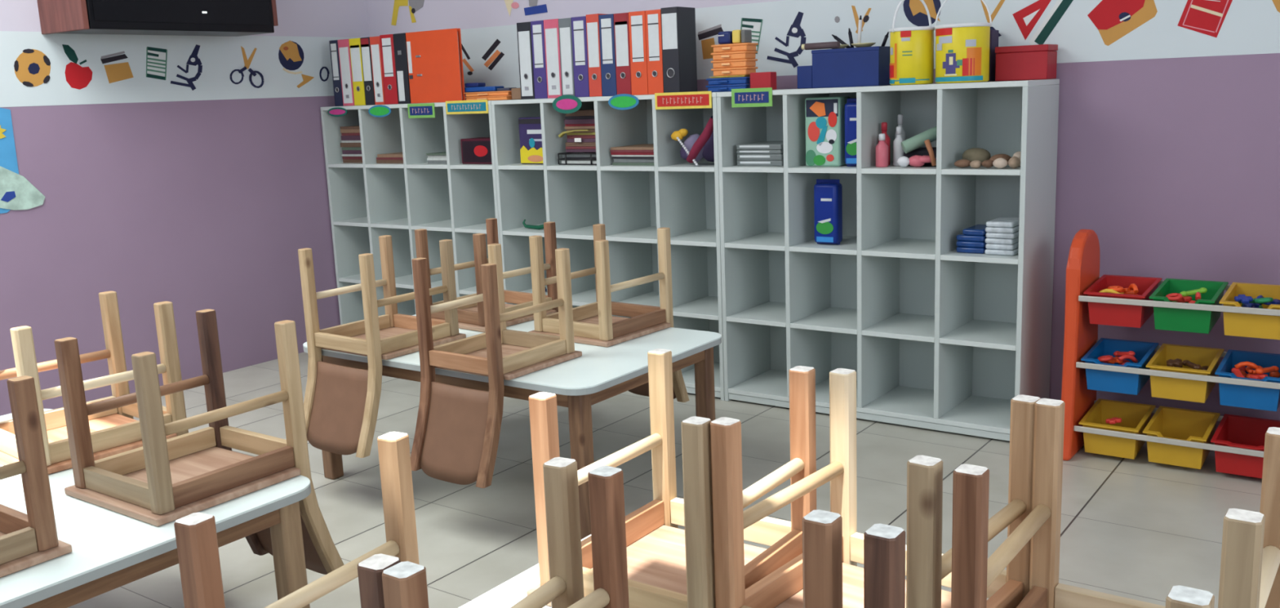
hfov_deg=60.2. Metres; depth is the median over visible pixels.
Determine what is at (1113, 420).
toy piece
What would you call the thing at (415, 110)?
name tag
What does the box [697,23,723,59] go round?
decal
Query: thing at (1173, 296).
toy piece
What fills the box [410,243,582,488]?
wooden chair
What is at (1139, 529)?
floor
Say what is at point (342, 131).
book
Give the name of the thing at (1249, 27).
wall border
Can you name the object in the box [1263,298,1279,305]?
toy piece
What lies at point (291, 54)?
decal
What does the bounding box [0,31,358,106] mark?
wall border
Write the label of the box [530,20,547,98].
ring binder
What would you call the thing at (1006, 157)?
stone
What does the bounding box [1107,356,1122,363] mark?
toy piece
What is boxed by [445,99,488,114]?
name tag
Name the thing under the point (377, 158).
book
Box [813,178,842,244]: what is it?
pack
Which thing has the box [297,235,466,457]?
wooden chair
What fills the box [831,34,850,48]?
marker
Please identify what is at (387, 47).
ring binder
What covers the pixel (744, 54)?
plastic tray
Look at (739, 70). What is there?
plastic tray
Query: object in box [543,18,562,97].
ring binder
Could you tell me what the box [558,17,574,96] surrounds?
ring binder
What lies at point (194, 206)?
wall
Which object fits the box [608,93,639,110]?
name tag
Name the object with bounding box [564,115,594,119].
book
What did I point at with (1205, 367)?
heap
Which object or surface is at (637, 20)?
ring binder
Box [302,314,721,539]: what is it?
table
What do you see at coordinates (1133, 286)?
toy piece
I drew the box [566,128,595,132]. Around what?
book
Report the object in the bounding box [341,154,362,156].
book
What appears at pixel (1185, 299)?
toy piece
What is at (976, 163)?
stone
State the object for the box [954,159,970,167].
stone
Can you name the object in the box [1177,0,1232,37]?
decal
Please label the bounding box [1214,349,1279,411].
bin
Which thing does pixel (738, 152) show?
case
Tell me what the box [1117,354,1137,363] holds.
toy piece
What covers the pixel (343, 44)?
ring binder
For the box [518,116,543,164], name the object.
pack
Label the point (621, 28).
ring binder
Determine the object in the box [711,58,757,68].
plastic tray
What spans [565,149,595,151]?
book
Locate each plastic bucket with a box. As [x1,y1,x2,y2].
[888,0,934,84]
[934,0,991,83]
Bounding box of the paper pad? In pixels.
[561,160,596,164]
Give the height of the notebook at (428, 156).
0.012 m
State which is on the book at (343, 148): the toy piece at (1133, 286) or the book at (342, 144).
the book at (342, 144)
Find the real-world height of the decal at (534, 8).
0.099 m
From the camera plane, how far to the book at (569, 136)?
4.43 m
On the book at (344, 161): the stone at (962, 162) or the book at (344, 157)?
the book at (344, 157)
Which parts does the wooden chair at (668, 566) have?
leg, seat rail, seat rail, seat, leg, leg, seat rail, seat rail, leg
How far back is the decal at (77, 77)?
4.28 m
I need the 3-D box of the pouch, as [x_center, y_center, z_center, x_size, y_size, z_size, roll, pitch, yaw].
[0.970,-0.494,3.697,0.135,0.055,0.140,6,13,35]
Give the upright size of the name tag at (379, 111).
0.054 m
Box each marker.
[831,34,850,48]
[857,15,862,43]
[880,31,888,46]
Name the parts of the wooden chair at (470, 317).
leg, seat rail, seat rail, leg, leg, seat, seat rail, seat rail, leg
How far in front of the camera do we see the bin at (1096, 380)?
3.32 m
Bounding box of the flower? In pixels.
[671,128,688,141]
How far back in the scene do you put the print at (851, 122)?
3.73 m
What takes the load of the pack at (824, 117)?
on the cubby shelf at (934, 335)
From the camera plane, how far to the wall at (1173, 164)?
3.47 m
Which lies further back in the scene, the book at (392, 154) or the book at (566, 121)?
the book at (392, 154)
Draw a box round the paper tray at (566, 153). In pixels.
[557,151,596,164]
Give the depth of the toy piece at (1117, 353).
3.34 m
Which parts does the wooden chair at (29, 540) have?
seat rail, seat rail, leg, seat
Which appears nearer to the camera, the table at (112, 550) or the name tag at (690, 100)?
the table at (112, 550)
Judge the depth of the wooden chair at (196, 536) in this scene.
1.28 m
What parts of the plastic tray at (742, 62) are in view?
handle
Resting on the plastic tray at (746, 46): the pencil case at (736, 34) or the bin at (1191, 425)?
the pencil case at (736, 34)
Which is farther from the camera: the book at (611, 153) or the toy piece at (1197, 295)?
the book at (611, 153)
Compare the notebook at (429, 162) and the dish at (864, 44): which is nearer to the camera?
the dish at (864, 44)
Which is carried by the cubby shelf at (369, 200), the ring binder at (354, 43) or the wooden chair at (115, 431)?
the ring binder at (354, 43)
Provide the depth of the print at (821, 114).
3.79 m
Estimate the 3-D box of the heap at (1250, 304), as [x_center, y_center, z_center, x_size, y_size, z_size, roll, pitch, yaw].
[1.750,0.024,3.124,0.119,0.063,0.144,6,13,35]
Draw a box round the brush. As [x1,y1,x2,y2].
[848,27,853,48]
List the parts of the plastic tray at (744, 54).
handle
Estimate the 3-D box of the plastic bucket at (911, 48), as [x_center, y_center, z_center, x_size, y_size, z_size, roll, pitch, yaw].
[0.891,-0.867,3.621,0.148,0.289,0.148,6,13,35]
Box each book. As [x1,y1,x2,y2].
[340,125,359,128]
[340,128,359,133]
[340,142,361,146]
[341,133,359,135]
[341,135,360,140]
[341,140,360,142]
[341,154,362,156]
[342,146,361,150]
[342,150,361,154]
[342,156,362,159]
[342,159,362,163]
[376,157,403,159]
[376,160,403,163]
[377,151,403,157]
[562,151,596,157]
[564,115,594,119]
[564,118,595,124]
[564,123,595,126]
[564,125,595,128]
[564,157,596,158]
[565,109,594,115]
[565,142,595,146]
[565,146,595,149]
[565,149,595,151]
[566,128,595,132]
[566,132,595,134]
[566,137,595,142]
[567,134,595,138]
[609,150,653,151]
[610,143,653,150]
[610,151,653,155]
[611,155,653,156]
[611,156,653,159]
[612,162,654,165]
[613,158,653,162]
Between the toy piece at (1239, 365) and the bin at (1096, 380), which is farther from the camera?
the bin at (1096, 380)
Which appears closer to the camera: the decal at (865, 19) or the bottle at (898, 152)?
the bottle at (898, 152)
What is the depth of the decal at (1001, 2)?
3.67 m
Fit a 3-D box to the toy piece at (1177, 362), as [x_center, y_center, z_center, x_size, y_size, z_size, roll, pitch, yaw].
[1.559,0.172,3.224,0.042,0.019,0.042,2,12,23]
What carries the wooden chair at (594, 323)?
on the table at (601, 374)
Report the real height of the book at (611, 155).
0.006 m
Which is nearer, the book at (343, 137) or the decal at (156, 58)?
the decal at (156, 58)
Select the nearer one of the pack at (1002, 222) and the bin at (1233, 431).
the bin at (1233, 431)
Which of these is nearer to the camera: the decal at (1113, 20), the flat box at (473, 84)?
the decal at (1113, 20)
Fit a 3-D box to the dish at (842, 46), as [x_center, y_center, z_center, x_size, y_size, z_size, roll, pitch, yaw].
[0.689,-0.895,3.845,0.076,0.013,0.076,6,13,35]
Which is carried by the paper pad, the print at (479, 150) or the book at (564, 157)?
the book at (564, 157)
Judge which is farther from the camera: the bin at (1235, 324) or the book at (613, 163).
the book at (613, 163)
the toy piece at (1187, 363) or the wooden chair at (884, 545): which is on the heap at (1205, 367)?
the toy piece at (1187, 363)
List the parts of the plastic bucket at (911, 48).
lid, handle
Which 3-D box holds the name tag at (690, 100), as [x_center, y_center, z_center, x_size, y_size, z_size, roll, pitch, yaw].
[0.155,-0.741,4.022,0.246,0.060,0.004,6,13,35]
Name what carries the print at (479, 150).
attached to the box at (477, 150)
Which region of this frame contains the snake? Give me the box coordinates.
[522,219,543,229]
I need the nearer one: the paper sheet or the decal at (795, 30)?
the decal at (795, 30)
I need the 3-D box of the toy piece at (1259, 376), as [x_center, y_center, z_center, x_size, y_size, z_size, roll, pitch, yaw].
[1.736,0.205,3.101,0.042,0.019,0.042,0,11,13]
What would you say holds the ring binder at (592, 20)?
on the cubby shelf at (679, 195)
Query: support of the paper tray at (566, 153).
on the cubby shelf at (679, 195)
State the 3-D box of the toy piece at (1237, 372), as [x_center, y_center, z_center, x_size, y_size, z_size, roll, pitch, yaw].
[1.696,0.201,3.131,0.024,0.028,0.073,0,11,11]
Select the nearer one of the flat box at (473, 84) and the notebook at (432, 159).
the flat box at (473, 84)
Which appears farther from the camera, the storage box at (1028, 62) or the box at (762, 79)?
the box at (762, 79)
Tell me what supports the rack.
on the floor
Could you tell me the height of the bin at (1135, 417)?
0.116 m
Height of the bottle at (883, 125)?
0.145 m
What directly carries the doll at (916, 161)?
on the cubby shelf at (934, 335)
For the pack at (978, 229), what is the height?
0.019 m
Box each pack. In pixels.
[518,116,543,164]
[804,96,850,166]
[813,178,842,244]
[844,97,856,166]
[955,246,986,253]
[956,233,986,241]
[956,240,987,248]
[962,224,986,235]
[984,247,1018,255]
[985,225,1018,233]
[985,236,1018,244]
[985,241,1018,250]
[986,217,1019,227]
[986,231,1018,239]
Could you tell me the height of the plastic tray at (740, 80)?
0.024 m
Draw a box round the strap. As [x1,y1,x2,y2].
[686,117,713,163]
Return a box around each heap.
[1103,360,1129,364]
[1120,289,1137,294]
[1172,300,1195,303]
[1173,364,1208,370]
[1238,366,1279,377]
[1241,297,1262,308]
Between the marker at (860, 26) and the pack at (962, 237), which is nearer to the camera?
the pack at (962, 237)
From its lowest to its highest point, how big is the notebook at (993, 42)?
0.165 m
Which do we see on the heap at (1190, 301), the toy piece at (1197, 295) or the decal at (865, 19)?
the toy piece at (1197, 295)
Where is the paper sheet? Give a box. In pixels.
[558,129,591,137]
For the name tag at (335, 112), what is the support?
attached to the cubby shelf at (369, 200)
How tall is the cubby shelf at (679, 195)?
1.141 m
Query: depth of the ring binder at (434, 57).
4.74 m
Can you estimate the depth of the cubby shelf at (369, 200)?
5.12 m
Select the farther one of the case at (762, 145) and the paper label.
the paper label
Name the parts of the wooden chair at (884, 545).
leg, leg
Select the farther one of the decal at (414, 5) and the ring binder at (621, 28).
the decal at (414, 5)
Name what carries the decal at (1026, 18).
attached to the wall at (1173, 164)
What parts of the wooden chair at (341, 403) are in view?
leg, backrest, seat rail, seat rail, leg, leg, seat, seat rail, seat rail, leg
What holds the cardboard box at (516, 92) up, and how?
on the cubby shelf at (679, 195)
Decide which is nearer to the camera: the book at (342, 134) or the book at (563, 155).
the book at (563, 155)
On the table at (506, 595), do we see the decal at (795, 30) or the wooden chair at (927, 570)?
the wooden chair at (927, 570)
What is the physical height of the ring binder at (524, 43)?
0.302 m
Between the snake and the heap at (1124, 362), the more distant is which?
the snake
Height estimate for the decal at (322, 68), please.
0.068 m
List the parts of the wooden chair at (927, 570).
leg, seat rail, leg, seat, leg, seat rail, seat rail, leg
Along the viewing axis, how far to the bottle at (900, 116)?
3.76 m
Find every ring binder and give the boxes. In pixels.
[328,40,343,106]
[337,39,354,106]
[348,37,365,105]
[360,36,375,105]
[369,35,385,104]
[379,34,398,104]
[392,32,411,103]
[405,27,465,103]
[516,21,534,99]
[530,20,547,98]
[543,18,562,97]
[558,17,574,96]
[571,16,590,97]
[586,13,607,97]
[598,13,617,96]
[613,12,631,94]
[628,10,648,95]
[644,8,663,94]
[661,6,697,93]
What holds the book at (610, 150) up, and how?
on the book at (611, 153)
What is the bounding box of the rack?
[1061,229,1279,460]
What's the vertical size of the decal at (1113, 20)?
0.157 m
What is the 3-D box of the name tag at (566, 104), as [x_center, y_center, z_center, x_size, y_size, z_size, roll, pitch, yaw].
[-0.287,-0.784,4.338,0.148,0.072,0.003,6,13,35]
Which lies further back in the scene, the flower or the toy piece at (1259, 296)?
the flower
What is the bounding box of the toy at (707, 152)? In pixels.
[680,130,714,162]
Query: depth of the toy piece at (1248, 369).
3.14 m
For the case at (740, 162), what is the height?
0.020 m
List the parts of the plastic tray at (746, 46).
handle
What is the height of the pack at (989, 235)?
0.017 m
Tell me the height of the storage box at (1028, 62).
0.108 m
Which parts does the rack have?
panel, rail, rail, rail, rail, rail, rail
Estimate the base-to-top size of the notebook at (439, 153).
0.008 m
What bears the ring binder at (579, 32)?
on the cubby shelf at (679, 195)
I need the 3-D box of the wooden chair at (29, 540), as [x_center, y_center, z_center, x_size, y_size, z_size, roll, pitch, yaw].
[-1.203,0.423,1.780,0.324,0.575,0.413,6,13,35]
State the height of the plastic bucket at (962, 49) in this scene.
0.288 m
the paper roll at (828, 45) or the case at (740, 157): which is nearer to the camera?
the paper roll at (828, 45)
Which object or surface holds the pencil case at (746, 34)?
on the plastic tray at (746, 46)
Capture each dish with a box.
[831,44,848,48]
[851,42,875,47]
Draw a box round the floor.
[67,351,1262,607]
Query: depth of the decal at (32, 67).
4.15 m
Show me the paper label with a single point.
(576, 140)
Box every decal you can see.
[13,48,50,86]
[62,44,92,89]
[100,51,133,83]
[146,46,167,79]
[170,44,202,90]
[229,45,263,88]
[278,40,314,88]
[319,66,329,81]
[391,0,424,25]
[461,44,473,75]
[481,39,504,70]
[504,0,547,16]
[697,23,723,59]
[740,17,762,53]
[767,11,806,67]
[834,5,871,33]
[902,0,941,26]
[980,0,1004,36]
[1012,0,1051,39]
[1029,0,1073,44]
[1087,0,1157,45]
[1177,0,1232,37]
[1271,0,1279,12]
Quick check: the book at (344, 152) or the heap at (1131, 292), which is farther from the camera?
the book at (344, 152)
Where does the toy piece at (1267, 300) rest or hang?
on the heap at (1250, 304)
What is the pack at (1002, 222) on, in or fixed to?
on the pack at (988, 229)
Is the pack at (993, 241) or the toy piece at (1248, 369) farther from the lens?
the pack at (993, 241)
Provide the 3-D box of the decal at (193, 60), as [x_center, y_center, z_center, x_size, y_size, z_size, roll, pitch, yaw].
[-1.910,-0.995,4.649,0.003,0.191,0.159,6,13,35]
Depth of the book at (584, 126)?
4.42 m
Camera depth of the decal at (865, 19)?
3.94 m
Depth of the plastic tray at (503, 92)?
4.62 m
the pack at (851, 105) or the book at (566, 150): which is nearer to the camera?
the pack at (851, 105)
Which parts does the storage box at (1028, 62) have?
lid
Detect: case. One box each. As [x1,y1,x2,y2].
[717,31,733,44]
[732,29,742,43]
[736,141,783,150]
[736,149,783,154]
[737,153,783,159]
[737,160,783,166]
[741,29,751,43]
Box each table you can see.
[0,408,311,607]
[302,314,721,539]
[458,534,591,607]
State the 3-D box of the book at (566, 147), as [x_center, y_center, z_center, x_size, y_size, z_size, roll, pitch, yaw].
[-0.172,-0.645,4.512,0.175,0.010,0.204,5,13,35]
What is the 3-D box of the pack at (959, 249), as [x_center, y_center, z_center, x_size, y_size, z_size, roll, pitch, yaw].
[1.103,-0.185,3.618,0.092,0.019,0.140,6,13,35]
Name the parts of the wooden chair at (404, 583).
leg, leg, leg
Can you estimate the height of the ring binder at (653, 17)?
0.304 m
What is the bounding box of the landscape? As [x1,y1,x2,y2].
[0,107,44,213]
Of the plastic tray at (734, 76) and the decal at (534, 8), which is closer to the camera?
the plastic tray at (734, 76)
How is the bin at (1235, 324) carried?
on the rack
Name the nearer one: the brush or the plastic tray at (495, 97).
the brush
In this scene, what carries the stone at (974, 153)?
on the cubby shelf at (934, 335)
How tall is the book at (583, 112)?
0.022 m
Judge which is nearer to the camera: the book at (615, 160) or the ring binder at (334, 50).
the book at (615, 160)
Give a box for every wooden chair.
[0,290,188,474]
[0,375,72,577]
[53,309,343,574]
[173,431,584,607]
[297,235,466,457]
[382,466,842,607]
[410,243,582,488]
[414,217,558,332]
[526,348,816,607]
[528,223,689,402]
[710,368,1040,607]
[863,523,1214,607]
[951,398,1279,607]
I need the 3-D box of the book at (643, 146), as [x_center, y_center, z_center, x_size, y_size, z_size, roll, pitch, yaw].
[0.033,-0.619,4.347,0.208,0.010,0.217,6,14,36]
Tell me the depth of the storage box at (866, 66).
3.77 m
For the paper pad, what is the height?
0.012 m
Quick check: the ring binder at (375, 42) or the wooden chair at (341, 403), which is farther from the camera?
the ring binder at (375, 42)
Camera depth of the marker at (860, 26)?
3.80 m
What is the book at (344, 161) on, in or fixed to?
on the cubby shelf at (369, 200)
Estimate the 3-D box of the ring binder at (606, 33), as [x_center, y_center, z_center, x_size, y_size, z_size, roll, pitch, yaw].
[-0.041,-0.970,4.312,0.070,0.303,0.289,6,13,35]
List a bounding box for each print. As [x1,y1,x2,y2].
[474,145,488,156]
[805,98,838,165]
[816,198,833,242]
[845,117,856,163]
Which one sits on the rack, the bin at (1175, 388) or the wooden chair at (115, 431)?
the bin at (1175, 388)
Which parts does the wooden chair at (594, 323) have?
leg, seat rail, seat rail, seat, leg, leg, seat rail, seat rail, backrest, leg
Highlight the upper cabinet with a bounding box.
[36,0,278,36]
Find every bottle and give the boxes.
[875,133,888,167]
[878,122,890,165]
[893,126,903,165]
[894,114,905,140]
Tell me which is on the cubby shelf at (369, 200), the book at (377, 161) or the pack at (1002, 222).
the book at (377, 161)
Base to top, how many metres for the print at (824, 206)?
0.153 m
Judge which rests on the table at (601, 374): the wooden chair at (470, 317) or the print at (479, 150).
the wooden chair at (470, 317)
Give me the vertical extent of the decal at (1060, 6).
0.160 m
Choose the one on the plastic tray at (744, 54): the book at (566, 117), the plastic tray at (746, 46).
the plastic tray at (746, 46)
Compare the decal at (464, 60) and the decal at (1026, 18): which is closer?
the decal at (1026, 18)
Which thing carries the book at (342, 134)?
on the book at (343, 137)
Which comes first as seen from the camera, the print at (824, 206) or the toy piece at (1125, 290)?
the toy piece at (1125, 290)
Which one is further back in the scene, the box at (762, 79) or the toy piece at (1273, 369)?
the box at (762, 79)
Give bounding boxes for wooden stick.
[924,139,936,166]
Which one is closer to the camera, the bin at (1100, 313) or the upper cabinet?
the bin at (1100, 313)
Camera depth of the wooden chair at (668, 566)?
1.64 m
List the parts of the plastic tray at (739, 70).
handle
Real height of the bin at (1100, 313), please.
0.116 m
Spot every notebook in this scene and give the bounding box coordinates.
[426,151,446,155]
[426,158,446,160]
[427,155,446,158]
[427,160,447,164]
[987,29,999,81]
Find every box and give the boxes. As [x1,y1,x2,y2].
[460,137,492,164]
[464,85,503,92]
[465,82,485,87]
[497,87,516,90]
[511,88,520,99]
[750,71,776,89]
[796,65,812,88]
[811,46,890,88]
[995,44,1057,80]
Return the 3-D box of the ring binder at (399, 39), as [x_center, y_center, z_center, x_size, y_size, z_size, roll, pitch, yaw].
[-0.967,-1.060,4.973,0.074,0.303,0.286,6,13,35]
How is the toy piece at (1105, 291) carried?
on the heap at (1131, 292)
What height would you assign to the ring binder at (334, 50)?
0.299 m
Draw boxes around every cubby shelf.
[320,99,505,324]
[491,91,724,400]
[716,79,1059,441]
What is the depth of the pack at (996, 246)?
3.50 m
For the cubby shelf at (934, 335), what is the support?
on the floor
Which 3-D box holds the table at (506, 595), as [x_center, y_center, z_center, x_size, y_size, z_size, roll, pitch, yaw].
[0.202,0.699,1.303,1.134,0.435,0.776,6,13,35]
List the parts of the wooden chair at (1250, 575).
leg, seat rail, leg, seat rail, leg, leg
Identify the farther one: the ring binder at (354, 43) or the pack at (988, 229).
the ring binder at (354, 43)
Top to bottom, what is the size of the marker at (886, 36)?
0.055 m
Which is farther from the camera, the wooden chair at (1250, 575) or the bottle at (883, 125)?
the bottle at (883, 125)
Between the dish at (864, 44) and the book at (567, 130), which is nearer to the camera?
the dish at (864, 44)
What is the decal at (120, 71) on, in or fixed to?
attached to the wall at (194, 206)
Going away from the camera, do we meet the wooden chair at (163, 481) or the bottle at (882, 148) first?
the wooden chair at (163, 481)
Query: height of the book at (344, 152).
0.018 m
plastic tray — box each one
[463,90,511,97]
[465,95,511,100]
[706,76,750,84]
[706,84,750,92]
[711,42,758,52]
[711,50,757,60]
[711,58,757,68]
[711,66,757,75]
[711,75,750,78]
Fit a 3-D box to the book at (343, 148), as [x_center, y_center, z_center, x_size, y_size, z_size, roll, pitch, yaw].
[-1.291,-0.750,5.290,0.173,0.014,0.197,6,13,35]
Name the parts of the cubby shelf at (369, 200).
panel, panel, panel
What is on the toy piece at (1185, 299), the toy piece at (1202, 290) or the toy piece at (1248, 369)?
the toy piece at (1202, 290)
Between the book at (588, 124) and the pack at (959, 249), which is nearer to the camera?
the pack at (959, 249)
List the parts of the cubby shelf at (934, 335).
panel, panel, panel, panel, panel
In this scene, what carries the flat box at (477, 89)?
on the plastic tray at (503, 92)
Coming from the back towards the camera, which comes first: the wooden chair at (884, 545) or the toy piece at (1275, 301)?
the toy piece at (1275, 301)
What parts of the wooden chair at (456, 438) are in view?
leg, backrest, seat rail, seat rail, leg, leg, seat, seat rail, seat rail, leg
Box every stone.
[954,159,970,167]
[962,147,991,162]
[969,160,982,168]
[982,160,993,168]
[989,153,1011,164]
[992,157,1008,168]
[1008,156,1020,168]
[1012,151,1021,167]
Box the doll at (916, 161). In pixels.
[897,155,936,167]
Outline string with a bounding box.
[676,137,697,165]
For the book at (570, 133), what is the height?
0.009 m
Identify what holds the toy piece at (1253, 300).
on the heap at (1250, 304)
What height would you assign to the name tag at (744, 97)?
0.064 m
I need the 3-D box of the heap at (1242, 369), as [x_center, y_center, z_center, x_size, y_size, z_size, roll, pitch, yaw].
[1.755,0.225,3.160,0.119,0.064,0.157,6,13,35]
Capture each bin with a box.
[1079,398,1155,459]
[1080,337,1159,395]
[1084,274,1162,328]
[1142,406,1220,469]
[1146,343,1224,403]
[1149,278,1228,333]
[1210,413,1279,478]
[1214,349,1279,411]
[1219,282,1279,339]
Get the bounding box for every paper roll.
[801,41,839,49]
[901,126,936,153]
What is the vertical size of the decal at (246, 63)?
0.184 m
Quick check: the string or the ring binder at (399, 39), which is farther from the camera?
the ring binder at (399, 39)
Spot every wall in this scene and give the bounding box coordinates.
[0,0,368,416]
[366,0,1279,434]
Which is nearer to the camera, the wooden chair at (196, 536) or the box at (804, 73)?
the wooden chair at (196, 536)
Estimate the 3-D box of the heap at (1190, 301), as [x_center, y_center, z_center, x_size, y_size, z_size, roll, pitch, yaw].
[1.594,0.012,3.223,0.098,0.062,0.175,3,12,27]
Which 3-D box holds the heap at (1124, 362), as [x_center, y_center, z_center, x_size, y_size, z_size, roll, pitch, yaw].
[1.447,0.197,3.358,0.094,0.058,0.162,1,12,18]
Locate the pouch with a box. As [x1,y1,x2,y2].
[903,146,936,166]
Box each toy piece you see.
[1097,355,1113,361]
[1098,288,1117,293]
[1105,417,1121,424]
[1106,285,1123,291]
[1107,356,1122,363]
[1113,351,1135,356]
[1117,288,1130,293]
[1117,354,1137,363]
[1128,283,1138,293]
[1165,293,1182,301]
[1166,358,1182,366]
[1176,296,1191,302]
[1179,287,1207,296]
[1182,360,1201,369]
[1195,292,1200,300]
[1231,367,1245,377]
[1234,294,1253,303]
[1234,361,1259,369]
[1238,298,1263,304]
[1245,365,1262,373]
[1249,373,1267,379]
[1253,295,1263,306]
[1254,297,1273,303]
[1254,365,1279,374]
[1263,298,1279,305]
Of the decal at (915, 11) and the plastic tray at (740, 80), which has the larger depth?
the plastic tray at (740, 80)
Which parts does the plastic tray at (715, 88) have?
handle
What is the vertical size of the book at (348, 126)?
0.012 m
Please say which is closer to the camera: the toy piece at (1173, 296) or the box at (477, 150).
the toy piece at (1173, 296)
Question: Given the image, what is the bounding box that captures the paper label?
[574,137,581,142]
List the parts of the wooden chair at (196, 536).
leg, leg, leg, leg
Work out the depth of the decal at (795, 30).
4.10 m
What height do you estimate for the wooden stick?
0.086 m
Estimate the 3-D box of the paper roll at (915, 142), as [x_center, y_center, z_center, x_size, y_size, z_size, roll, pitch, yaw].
[0.946,-0.550,3.646,0.168,0.102,0.042,-2,11,0]
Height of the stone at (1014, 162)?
0.037 m
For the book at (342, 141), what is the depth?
5.22 m
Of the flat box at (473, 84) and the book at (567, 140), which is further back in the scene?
the flat box at (473, 84)
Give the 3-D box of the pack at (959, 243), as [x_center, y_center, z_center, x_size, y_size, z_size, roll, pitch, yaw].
[1.102,-0.204,3.614,0.092,0.019,0.140,6,13,35]
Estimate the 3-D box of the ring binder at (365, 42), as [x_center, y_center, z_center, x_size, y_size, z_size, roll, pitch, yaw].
[-1.149,-1.075,5.102,0.060,0.299,0.289,6,13,35]
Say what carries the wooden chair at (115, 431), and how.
on the table at (112, 550)
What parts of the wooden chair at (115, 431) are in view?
seat rail, leg, seat rail, seat, seat rail, leg, seat rail, leg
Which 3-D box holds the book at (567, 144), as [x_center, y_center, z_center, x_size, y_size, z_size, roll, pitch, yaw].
[-0.172,-0.658,4.510,0.175,0.016,0.203,6,14,36]
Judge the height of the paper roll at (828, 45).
0.022 m
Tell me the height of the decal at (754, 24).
0.138 m
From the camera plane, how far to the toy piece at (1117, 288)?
3.29 m
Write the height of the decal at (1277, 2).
0.076 m
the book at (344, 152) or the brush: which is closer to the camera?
the brush
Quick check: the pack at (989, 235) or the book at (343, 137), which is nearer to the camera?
the pack at (989, 235)
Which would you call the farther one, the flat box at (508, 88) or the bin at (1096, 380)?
the flat box at (508, 88)
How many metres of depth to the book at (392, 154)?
5.08 m
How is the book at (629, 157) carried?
on the book at (615, 160)
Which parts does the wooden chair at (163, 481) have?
leg, seat rail, leg, seat rail, seat, leg, seat rail, seat rail, backrest, leg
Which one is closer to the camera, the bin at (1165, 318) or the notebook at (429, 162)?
the bin at (1165, 318)
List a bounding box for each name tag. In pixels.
[327,106,347,116]
[368,105,391,117]
[407,102,435,118]
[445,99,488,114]
[552,94,582,113]
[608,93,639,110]
[654,90,711,109]
[731,87,772,107]
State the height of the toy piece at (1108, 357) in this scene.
0.018 m
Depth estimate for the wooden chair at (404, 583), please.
1.09 m
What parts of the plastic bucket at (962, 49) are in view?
lid, handle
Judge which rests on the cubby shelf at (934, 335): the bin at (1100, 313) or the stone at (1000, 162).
the stone at (1000, 162)
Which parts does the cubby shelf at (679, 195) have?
panel, panel, panel, panel, panel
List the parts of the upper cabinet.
panel, panel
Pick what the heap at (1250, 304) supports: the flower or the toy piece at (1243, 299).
the toy piece at (1243, 299)
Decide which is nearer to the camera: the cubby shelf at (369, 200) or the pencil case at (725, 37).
the pencil case at (725, 37)
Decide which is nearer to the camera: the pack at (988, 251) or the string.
the pack at (988, 251)
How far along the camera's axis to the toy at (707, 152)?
4.09 m
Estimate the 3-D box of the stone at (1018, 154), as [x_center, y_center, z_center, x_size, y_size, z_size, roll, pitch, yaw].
[1.187,-0.454,3.464,0.043,0.049,0.059,6,13,35]
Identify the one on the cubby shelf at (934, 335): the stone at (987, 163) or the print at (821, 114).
the stone at (987, 163)
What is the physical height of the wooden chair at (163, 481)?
0.575 m
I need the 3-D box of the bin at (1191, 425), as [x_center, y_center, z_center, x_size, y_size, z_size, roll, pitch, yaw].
[1.614,0.401,3.297,0.168,0.116,0.236,6,13,35]
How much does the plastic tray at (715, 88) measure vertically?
0.024 m

